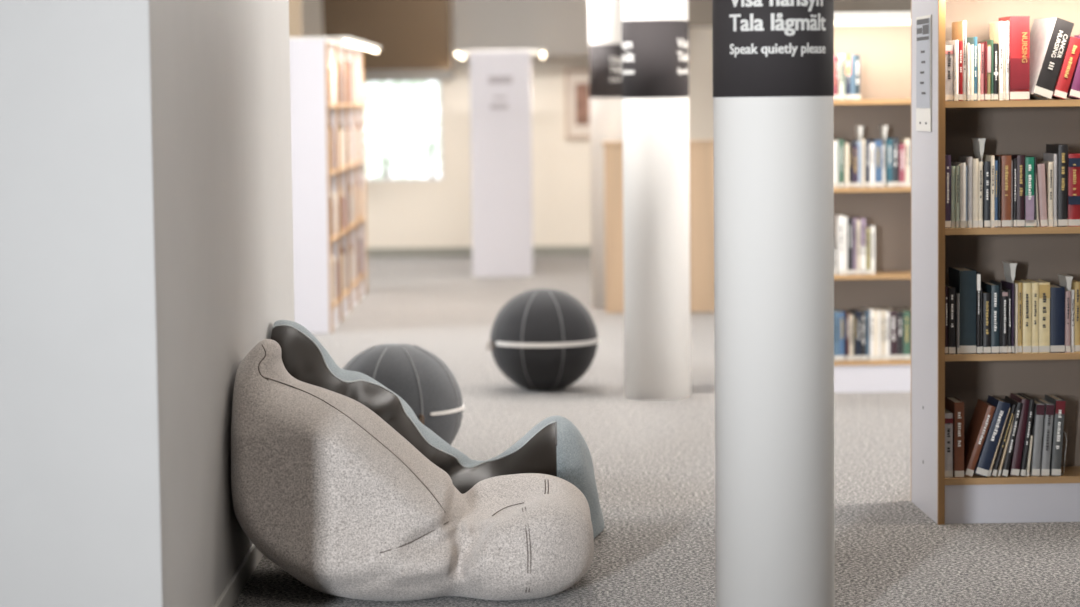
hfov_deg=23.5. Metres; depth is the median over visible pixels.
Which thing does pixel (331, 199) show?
book
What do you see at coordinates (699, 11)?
trim
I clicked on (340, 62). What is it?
book
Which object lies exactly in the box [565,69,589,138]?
framed picture
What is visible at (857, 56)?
book
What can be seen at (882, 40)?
bookcase
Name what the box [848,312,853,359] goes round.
book
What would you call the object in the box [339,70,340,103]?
book
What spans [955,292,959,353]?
book
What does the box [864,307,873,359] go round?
book
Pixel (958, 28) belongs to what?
book
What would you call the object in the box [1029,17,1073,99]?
book
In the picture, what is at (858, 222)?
book
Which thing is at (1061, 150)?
book
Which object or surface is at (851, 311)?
book
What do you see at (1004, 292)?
book
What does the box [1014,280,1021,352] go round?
book
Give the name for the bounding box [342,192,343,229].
book
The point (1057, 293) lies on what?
book
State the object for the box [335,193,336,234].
book
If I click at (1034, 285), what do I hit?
book
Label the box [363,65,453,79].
trim
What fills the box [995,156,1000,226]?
book
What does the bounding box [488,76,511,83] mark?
print
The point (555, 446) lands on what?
beanbag
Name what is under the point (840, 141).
book
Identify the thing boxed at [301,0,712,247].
wall
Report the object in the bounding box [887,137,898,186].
book
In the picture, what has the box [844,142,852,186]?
book
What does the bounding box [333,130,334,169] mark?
book
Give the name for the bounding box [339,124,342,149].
book
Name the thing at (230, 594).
baseboard
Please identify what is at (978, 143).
support
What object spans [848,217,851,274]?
book
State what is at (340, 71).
book
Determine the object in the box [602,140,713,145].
countertop
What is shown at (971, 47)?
book
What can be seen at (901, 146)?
book
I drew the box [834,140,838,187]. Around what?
book
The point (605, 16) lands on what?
column
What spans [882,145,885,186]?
book
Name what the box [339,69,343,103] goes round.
book
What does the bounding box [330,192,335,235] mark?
book
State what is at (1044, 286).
book
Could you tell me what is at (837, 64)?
book
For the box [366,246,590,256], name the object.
baseboard
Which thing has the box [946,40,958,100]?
book
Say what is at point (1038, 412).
book
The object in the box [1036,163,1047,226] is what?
book
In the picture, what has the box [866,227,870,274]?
book
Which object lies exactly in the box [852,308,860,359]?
book
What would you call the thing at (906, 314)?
book
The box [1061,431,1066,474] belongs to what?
bookend
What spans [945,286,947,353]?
book
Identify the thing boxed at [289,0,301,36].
trim
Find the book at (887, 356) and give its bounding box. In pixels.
[883,309,889,359]
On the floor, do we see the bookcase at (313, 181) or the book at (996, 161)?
the bookcase at (313, 181)
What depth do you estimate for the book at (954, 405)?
8.78 m
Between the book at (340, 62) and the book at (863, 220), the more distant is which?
the book at (340, 62)
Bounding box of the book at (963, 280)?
[949,267,975,353]
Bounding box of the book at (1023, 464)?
[1017,393,1034,476]
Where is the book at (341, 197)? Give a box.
[341,197,342,229]
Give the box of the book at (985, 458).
[974,395,1010,476]
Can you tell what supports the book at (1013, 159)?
on the bookcase at (940, 127)
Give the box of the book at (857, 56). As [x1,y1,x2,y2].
[851,54,859,99]
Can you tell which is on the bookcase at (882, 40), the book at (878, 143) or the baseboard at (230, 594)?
the book at (878, 143)
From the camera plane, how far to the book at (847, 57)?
12.59 m
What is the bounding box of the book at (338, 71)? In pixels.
[338,71,339,103]
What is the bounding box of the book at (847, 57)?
[845,55,850,99]
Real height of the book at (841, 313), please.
0.237 m
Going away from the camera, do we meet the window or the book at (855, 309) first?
the book at (855, 309)
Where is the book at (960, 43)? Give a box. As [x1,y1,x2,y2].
[958,41,962,100]
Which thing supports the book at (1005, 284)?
on the bookcase at (940, 127)
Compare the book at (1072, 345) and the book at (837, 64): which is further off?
the book at (837, 64)
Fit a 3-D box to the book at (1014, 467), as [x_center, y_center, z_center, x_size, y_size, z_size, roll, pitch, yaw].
[1.621,0.447,8.878,0.067,0.264,0.183,-1,5,-2]
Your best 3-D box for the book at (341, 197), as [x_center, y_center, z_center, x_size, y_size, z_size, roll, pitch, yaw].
[-1.413,-0.606,17.525,0.170,0.227,0.029,-1,5,0]
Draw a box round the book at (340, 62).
[339,61,342,68]
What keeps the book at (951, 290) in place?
on the bookcase at (940, 127)
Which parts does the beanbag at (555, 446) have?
leather panel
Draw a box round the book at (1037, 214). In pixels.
[1036,172,1038,226]
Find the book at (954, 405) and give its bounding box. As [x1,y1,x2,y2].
[945,396,963,477]
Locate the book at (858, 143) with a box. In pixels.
[853,141,860,186]
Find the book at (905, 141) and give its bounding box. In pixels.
[900,138,909,186]
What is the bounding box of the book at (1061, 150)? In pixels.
[1046,144,1067,226]
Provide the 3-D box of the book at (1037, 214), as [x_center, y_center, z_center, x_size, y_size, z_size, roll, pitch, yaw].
[1.665,-0.369,8.808,0.017,0.211,0.168,-1,5,-2]
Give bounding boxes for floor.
[233,255,1079,606]
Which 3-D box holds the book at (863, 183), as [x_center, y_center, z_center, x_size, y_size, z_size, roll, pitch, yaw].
[1.570,-0.687,12.707,0.016,0.232,0.164,-1,5,-2]
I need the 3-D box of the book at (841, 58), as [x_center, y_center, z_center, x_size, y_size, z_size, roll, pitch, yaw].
[1.460,-1.103,12.679,0.032,0.218,0.176,-1,5,-2]
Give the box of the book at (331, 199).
[331,199,332,236]
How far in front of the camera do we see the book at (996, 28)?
8.69 m
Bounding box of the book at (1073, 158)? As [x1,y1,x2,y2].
[1068,153,1079,226]
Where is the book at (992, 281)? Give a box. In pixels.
[990,280,1001,353]
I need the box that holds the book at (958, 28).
[952,21,965,100]
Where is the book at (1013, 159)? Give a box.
[1011,158,1016,226]
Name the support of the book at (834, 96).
on the bookcase at (882, 40)
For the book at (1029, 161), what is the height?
0.234 m
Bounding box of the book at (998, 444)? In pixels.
[988,408,1010,476]
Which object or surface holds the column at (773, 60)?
on the floor
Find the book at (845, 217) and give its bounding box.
[843,215,847,274]
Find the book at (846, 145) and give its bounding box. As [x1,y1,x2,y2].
[844,143,848,187]
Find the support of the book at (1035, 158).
on the bookcase at (940, 127)
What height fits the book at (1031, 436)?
0.139 m
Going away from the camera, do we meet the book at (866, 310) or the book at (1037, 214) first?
the book at (1037, 214)
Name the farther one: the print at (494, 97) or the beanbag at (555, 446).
the print at (494, 97)
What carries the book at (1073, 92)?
on the bookcase at (940, 127)
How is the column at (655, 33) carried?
on the floor
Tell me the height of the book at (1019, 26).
0.279 m
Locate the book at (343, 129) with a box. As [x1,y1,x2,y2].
[343,129,343,165]
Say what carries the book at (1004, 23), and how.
on the bookcase at (940, 127)
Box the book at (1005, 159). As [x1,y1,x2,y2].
[993,154,1010,226]
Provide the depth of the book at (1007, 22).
8.68 m
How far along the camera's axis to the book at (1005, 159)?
8.71 m
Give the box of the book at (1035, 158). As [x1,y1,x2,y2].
[1028,156,1036,226]
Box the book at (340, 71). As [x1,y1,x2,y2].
[340,71,342,103]
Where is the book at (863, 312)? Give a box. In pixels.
[856,308,865,359]
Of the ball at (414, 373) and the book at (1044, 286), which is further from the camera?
the ball at (414, 373)
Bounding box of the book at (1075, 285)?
[1071,280,1079,351]
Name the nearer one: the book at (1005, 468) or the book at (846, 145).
the book at (1005, 468)
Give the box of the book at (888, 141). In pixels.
[886,139,891,186]
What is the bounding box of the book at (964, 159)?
[959,156,971,227]
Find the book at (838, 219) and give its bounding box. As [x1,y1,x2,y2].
[834,214,843,274]
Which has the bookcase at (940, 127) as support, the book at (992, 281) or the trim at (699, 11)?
the book at (992, 281)
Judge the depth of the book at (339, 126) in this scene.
17.44 m
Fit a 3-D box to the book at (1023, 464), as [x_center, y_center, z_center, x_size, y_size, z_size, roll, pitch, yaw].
[1.644,0.447,8.879,0.048,0.263,0.201,-1,5,-2]
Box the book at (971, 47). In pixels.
[969,45,973,100]
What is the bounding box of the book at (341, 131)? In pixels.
[341,131,342,166]
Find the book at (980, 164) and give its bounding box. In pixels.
[978,161,982,227]
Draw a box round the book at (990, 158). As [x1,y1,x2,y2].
[982,154,994,227]
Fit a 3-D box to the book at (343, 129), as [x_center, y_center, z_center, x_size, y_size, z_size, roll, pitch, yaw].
[-1.420,-1.061,17.719,0.170,0.253,0.025,-1,5,0]
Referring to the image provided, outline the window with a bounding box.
[364,80,441,180]
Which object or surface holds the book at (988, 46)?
on the bookcase at (940, 127)
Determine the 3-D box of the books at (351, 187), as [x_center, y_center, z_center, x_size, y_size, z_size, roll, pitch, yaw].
[-1.421,-0.945,18.626,0.185,1.569,1.547,-1,5,0]
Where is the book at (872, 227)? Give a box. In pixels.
[866,225,874,273]
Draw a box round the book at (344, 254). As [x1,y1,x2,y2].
[344,254,345,291]
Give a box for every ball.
[342,343,463,444]
[487,289,598,390]
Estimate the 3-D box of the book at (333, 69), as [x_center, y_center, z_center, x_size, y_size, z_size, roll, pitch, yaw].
[-1.421,-1.404,16.852,0.170,0.223,0.038,-1,5,0]
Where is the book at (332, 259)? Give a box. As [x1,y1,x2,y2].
[332,259,333,302]
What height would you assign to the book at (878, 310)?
0.242 m
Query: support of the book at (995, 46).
on the bookcase at (940, 127)
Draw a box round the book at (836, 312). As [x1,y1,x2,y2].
[834,309,838,360]
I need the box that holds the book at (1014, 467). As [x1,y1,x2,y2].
[1008,393,1028,475]
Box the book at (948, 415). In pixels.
[945,409,952,477]
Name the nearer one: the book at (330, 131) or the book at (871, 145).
the book at (871, 145)
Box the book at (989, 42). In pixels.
[982,40,993,99]
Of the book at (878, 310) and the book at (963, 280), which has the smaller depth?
the book at (963, 280)
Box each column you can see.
[589,0,622,309]
[621,0,690,399]
[712,0,833,606]
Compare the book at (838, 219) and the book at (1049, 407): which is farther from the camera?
the book at (838, 219)
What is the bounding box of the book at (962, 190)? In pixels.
[951,162,965,227]
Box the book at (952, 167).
[951,166,954,227]
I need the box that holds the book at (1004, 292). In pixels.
[1002,289,1007,352]
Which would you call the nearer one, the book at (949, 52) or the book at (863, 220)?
the book at (949, 52)
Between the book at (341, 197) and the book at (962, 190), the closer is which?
the book at (962, 190)
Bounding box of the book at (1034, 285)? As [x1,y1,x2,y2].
[1021,279,1038,352]
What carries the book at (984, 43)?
on the bookcase at (940, 127)
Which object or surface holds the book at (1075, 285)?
on the bookcase at (940, 127)
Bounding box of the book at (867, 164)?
[865,139,869,186]
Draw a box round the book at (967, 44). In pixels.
[966,43,969,100]
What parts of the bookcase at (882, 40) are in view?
shelf, panel, shelf, shelf, shelf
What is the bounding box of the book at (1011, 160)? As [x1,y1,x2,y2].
[1011,160,1012,226]
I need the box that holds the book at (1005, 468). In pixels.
[1000,396,1022,476]
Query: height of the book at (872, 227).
0.235 m
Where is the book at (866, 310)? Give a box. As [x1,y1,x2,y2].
[861,308,869,359]
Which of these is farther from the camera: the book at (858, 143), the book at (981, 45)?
the book at (858, 143)
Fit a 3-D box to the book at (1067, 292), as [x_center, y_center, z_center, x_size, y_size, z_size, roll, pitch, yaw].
[1.776,0.056,8.834,0.017,0.207,0.167,-1,5,-2]
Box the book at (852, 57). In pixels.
[851,55,854,99]
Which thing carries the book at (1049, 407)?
on the bookcase at (940, 127)
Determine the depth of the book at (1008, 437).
8.79 m
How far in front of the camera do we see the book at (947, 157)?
8.71 m
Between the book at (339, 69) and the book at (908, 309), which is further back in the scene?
the book at (339, 69)
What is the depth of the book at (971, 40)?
8.69 m
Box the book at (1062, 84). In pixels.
[1052,36,1079,99]
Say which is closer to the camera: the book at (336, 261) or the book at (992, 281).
the book at (992, 281)
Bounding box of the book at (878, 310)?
[873,308,880,359]
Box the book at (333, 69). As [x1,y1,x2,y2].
[333,69,333,103]
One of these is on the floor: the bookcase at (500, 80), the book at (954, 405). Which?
the bookcase at (500, 80)
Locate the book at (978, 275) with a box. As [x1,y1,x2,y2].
[976,271,980,353]
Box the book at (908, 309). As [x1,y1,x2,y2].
[904,307,910,359]
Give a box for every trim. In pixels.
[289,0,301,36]
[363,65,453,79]
[688,0,910,26]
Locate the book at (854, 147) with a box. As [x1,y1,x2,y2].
[852,145,857,186]
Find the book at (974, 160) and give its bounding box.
[972,158,977,227]
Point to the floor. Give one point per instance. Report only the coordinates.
(653, 461)
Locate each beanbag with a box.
[231,339,593,600]
[271,320,603,537]
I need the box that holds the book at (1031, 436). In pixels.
[1025,434,1032,476]
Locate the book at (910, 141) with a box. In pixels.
[910,141,910,186]
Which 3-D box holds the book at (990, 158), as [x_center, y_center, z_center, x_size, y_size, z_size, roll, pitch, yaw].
[1.514,-0.382,8.798,0.012,0.241,0.184,-1,5,-2]
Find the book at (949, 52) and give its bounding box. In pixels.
[945,45,953,100]
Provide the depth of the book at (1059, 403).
8.79 m
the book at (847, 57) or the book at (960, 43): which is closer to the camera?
the book at (960, 43)
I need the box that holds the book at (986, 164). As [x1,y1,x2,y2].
[982,161,989,227]
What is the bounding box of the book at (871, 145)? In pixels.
[869,143,874,186]
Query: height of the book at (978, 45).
0.189 m
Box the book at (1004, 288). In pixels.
[1002,287,1011,352]
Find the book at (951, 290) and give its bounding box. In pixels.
[945,284,955,353]
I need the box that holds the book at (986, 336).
[982,290,990,353]
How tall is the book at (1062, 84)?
0.210 m
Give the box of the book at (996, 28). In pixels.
[990,21,1002,99]
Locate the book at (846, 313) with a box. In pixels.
[843,310,848,360]
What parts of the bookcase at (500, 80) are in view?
lamp rail, edge trim, lamp arm, panel, sign plate, panel, lamp arm, edge trim, edge trim, edge trim, lamp rail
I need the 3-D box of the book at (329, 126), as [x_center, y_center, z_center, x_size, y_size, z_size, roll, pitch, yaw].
[-1.421,-0.995,16.694,0.170,0.282,0.038,-1,5,0]
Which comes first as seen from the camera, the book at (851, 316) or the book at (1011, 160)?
the book at (1011, 160)
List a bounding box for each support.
[855,126,862,140]
[879,126,887,144]
[972,138,985,161]
[1002,261,1016,282]
[1058,274,1072,290]
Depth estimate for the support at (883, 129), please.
12.67 m
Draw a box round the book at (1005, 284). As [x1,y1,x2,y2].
[1001,280,1013,352]
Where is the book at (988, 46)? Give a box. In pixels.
[987,45,990,99]
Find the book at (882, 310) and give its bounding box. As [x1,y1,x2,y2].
[877,308,884,359]
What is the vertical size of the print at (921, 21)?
0.258 m
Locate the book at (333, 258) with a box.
[333,258,335,300]
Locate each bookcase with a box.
[289,36,380,332]
[453,49,546,276]
[833,11,910,392]
[911,0,1079,524]
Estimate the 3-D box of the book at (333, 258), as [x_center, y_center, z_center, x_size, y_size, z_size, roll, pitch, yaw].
[-1.407,-0.156,16.827,0.170,0.278,0.053,-1,5,0]
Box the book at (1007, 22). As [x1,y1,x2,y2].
[1005,21,1008,99]
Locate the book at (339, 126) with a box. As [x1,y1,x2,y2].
[339,126,340,166]
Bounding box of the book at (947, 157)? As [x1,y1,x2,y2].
[945,154,950,227]
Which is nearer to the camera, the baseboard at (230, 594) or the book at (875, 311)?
the baseboard at (230, 594)
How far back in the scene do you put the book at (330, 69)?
16.72 m
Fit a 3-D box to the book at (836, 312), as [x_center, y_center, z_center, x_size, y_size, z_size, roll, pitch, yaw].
[1.445,0.152,12.773,0.023,0.242,0.182,-1,5,-2]
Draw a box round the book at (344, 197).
[344,197,344,228]
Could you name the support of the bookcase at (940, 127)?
on the floor
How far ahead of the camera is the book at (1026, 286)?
8.75 m
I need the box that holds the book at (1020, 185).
[1006,154,1024,226]
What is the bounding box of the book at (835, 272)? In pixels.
[834,249,836,274]
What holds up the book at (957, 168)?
on the bookcase at (940, 127)
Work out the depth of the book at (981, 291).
8.75 m
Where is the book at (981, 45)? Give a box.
[980,44,983,100]
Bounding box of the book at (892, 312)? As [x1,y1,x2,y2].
[883,307,896,359]
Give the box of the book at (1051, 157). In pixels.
[1043,153,1056,226]
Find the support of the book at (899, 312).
on the bookcase at (882, 40)
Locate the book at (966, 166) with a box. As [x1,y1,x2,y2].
[966,166,967,227]
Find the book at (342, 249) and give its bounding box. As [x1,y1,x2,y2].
[341,248,343,291]
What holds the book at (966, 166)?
on the bookcase at (940, 127)
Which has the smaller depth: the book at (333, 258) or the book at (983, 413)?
the book at (983, 413)
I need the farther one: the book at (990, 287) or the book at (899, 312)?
the book at (899, 312)
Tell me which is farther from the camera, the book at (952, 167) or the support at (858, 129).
the support at (858, 129)
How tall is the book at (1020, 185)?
0.241 m
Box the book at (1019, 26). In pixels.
[998,16,1029,99]
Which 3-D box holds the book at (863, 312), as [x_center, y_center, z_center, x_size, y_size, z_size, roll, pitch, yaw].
[1.576,0.150,12.782,0.023,0.242,0.195,-1,5,-2]
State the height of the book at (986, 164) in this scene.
0.221 m
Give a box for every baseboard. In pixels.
[213,544,262,606]
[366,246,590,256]
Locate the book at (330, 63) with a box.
[329,62,332,103]
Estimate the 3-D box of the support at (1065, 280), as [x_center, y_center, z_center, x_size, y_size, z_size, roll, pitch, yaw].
[1.786,0.031,8.841,0.026,0.254,0.110,-1,5,-2]
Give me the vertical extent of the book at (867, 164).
0.232 m
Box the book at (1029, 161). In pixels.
[1025,156,1033,226]
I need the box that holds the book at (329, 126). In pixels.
[329,126,331,168]
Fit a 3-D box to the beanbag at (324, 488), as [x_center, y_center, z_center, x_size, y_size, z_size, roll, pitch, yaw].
[-0.365,0.472,7.734,1.043,0.741,0.806,-1,5,0]
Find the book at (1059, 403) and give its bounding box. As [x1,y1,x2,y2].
[1045,394,1065,475]
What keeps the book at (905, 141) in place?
on the bookcase at (882, 40)
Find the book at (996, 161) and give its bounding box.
[994,160,997,226]
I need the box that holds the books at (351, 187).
[347,61,362,284]
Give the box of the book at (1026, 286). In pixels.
[1015,279,1030,352]
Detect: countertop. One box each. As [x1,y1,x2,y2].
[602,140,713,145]
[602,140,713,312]
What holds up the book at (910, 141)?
on the bookcase at (882, 40)
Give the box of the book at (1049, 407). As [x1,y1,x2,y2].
[1035,398,1053,475]
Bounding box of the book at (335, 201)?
[335,201,335,233]
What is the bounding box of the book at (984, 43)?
[977,42,986,100]
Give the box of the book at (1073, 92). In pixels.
[1066,35,1079,98]
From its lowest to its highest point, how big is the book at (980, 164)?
0.221 m
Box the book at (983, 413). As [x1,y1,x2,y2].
[964,399,995,476]
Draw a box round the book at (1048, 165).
[1038,161,1052,226]
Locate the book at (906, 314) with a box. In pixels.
[897,308,909,359]
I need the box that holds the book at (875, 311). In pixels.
[871,308,877,359]
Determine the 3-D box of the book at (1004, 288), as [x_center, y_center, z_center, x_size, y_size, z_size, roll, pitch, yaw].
[1.579,0.054,8.836,0.012,0.214,0.172,-1,5,-2]
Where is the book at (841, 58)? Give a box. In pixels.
[834,55,844,99]
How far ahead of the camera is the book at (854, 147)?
12.63 m
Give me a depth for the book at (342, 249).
17.55 m
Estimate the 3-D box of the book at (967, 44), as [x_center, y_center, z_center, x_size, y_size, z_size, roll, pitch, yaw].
[1.427,-0.779,8.750,0.007,0.192,0.154,-1,5,-2]
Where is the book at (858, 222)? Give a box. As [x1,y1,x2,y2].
[856,219,860,274]
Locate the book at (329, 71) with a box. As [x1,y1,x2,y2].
[329,71,330,103]
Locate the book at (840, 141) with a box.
[834,139,843,187]
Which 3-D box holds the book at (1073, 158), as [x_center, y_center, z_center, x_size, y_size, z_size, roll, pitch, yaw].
[1.790,-0.387,8.803,0.042,0.244,0.176,-1,5,-2]
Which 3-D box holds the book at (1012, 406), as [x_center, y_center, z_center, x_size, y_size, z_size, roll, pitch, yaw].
[1.566,0.457,8.863,0.085,0.247,0.169,-1,5,-2]
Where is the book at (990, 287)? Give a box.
[981,281,998,353]
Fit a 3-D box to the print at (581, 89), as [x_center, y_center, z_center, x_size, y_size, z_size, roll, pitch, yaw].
[0.389,-1.834,23.901,0.126,0.383,0.004,-1,5,0]
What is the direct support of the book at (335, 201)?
on the bookcase at (313, 181)
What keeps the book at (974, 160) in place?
on the bookcase at (940, 127)
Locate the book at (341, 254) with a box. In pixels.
[341,254,342,293]
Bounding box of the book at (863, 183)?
[861,139,865,186]
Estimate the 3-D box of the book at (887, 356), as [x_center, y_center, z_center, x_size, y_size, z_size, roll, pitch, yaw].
[1.694,0.151,12.776,0.018,0.237,0.171,-1,5,-2]
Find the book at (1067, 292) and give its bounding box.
[1065,290,1070,352]
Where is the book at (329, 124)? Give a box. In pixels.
[329,124,332,169]
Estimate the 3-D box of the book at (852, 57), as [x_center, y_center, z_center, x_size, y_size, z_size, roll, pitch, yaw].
[1.512,-1.100,12.672,0.018,0.213,0.171,-1,5,-2]
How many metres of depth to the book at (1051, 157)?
8.73 m
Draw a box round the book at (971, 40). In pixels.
[966,37,976,100]
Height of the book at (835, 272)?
0.124 m
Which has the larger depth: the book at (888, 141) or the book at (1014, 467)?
the book at (888, 141)
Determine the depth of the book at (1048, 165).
8.73 m
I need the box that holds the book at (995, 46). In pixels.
[993,44,997,99]
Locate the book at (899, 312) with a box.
[895,309,902,359]
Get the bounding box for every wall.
[0,0,294,606]
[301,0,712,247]
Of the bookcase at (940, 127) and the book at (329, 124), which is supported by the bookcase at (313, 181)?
the book at (329, 124)
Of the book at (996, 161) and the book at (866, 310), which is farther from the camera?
the book at (866, 310)
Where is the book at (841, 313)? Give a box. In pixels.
[838,309,844,360]
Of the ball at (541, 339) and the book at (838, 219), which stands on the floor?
the ball at (541, 339)
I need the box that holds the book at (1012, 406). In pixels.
[991,399,1016,476]
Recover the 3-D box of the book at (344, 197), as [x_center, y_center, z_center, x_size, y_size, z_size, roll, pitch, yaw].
[-1.413,-0.616,17.732,0.170,0.214,0.043,-1,5,0]
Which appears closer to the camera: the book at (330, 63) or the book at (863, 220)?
the book at (863, 220)
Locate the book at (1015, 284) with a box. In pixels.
[1005,280,1017,352]
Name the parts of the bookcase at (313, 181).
panel, lamp arm, panel, edge trim, shelf, panel, shelf, shelf, shelf, edge trim, panel, shelf, shelf, shelf, edge trim, panel, shelf, shelf, edge trim, panel, lamp rail, shelf, shelf, edge trim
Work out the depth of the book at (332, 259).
16.65 m
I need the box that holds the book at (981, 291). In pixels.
[980,289,982,353]
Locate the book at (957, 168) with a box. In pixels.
[951,165,959,227]
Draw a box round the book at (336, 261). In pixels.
[336,261,337,298]
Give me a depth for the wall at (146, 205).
6.16 m
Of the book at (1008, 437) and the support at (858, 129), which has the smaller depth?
the book at (1008, 437)
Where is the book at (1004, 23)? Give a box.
[1003,22,1005,99]
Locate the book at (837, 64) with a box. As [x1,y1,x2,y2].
[836,56,838,99]
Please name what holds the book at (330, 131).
on the bookcase at (313, 181)
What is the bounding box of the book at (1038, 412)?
[1029,399,1044,475]
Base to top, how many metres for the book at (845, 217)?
0.283 m
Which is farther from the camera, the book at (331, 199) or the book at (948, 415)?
the book at (331, 199)
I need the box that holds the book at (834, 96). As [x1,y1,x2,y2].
[833,56,835,99]
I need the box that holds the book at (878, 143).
[869,140,881,186]
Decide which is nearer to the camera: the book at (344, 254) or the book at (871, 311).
the book at (871, 311)
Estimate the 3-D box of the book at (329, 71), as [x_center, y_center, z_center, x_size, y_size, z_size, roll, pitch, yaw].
[-1.422,-1.380,16.625,0.170,0.210,0.052,-1,5,0]
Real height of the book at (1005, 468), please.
0.254 m
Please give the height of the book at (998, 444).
0.236 m
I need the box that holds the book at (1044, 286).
[1028,279,1049,352]
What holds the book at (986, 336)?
on the bookcase at (940, 127)
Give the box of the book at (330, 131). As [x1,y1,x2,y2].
[330,131,330,162]
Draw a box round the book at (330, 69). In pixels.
[330,69,331,103]
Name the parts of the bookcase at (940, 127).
edge trim, panel, edge trim, shelf, shelf, shelf, shelf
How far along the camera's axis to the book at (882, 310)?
12.70 m
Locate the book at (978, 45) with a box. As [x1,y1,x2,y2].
[977,44,980,100]
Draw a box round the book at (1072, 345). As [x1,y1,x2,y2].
[1070,289,1074,351]
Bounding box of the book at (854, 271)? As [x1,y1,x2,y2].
[849,217,856,274]
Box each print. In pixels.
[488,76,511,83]
[490,104,507,108]
[493,96,505,98]
[575,83,588,124]
[917,18,928,93]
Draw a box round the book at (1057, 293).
[1050,284,1064,352]
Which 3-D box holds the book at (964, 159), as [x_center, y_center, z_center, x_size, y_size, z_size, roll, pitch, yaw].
[1.440,-0.379,8.793,0.014,0.238,0.166,-1,5,-2]
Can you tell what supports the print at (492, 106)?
attached to the bookcase at (500, 80)
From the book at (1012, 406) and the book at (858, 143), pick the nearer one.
the book at (1012, 406)
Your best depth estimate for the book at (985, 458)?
8.78 m
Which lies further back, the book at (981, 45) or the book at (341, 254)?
the book at (341, 254)
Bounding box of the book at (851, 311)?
[849,309,856,359]
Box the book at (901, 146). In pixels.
[899,143,904,186]
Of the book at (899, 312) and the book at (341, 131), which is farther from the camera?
the book at (341, 131)
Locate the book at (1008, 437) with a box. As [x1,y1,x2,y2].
[996,413,1014,476]
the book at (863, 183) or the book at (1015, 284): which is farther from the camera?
the book at (863, 183)
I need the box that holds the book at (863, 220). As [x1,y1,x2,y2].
[855,217,865,274]
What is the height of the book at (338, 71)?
0.220 m
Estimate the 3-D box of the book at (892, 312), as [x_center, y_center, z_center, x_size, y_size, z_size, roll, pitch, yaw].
[1.723,0.148,12.790,0.037,0.242,0.193,-1,5,-2]
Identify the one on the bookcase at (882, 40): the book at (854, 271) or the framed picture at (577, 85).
the book at (854, 271)
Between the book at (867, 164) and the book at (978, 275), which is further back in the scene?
the book at (867, 164)
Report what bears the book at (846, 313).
on the bookcase at (882, 40)
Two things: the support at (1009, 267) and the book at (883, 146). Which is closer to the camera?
the support at (1009, 267)

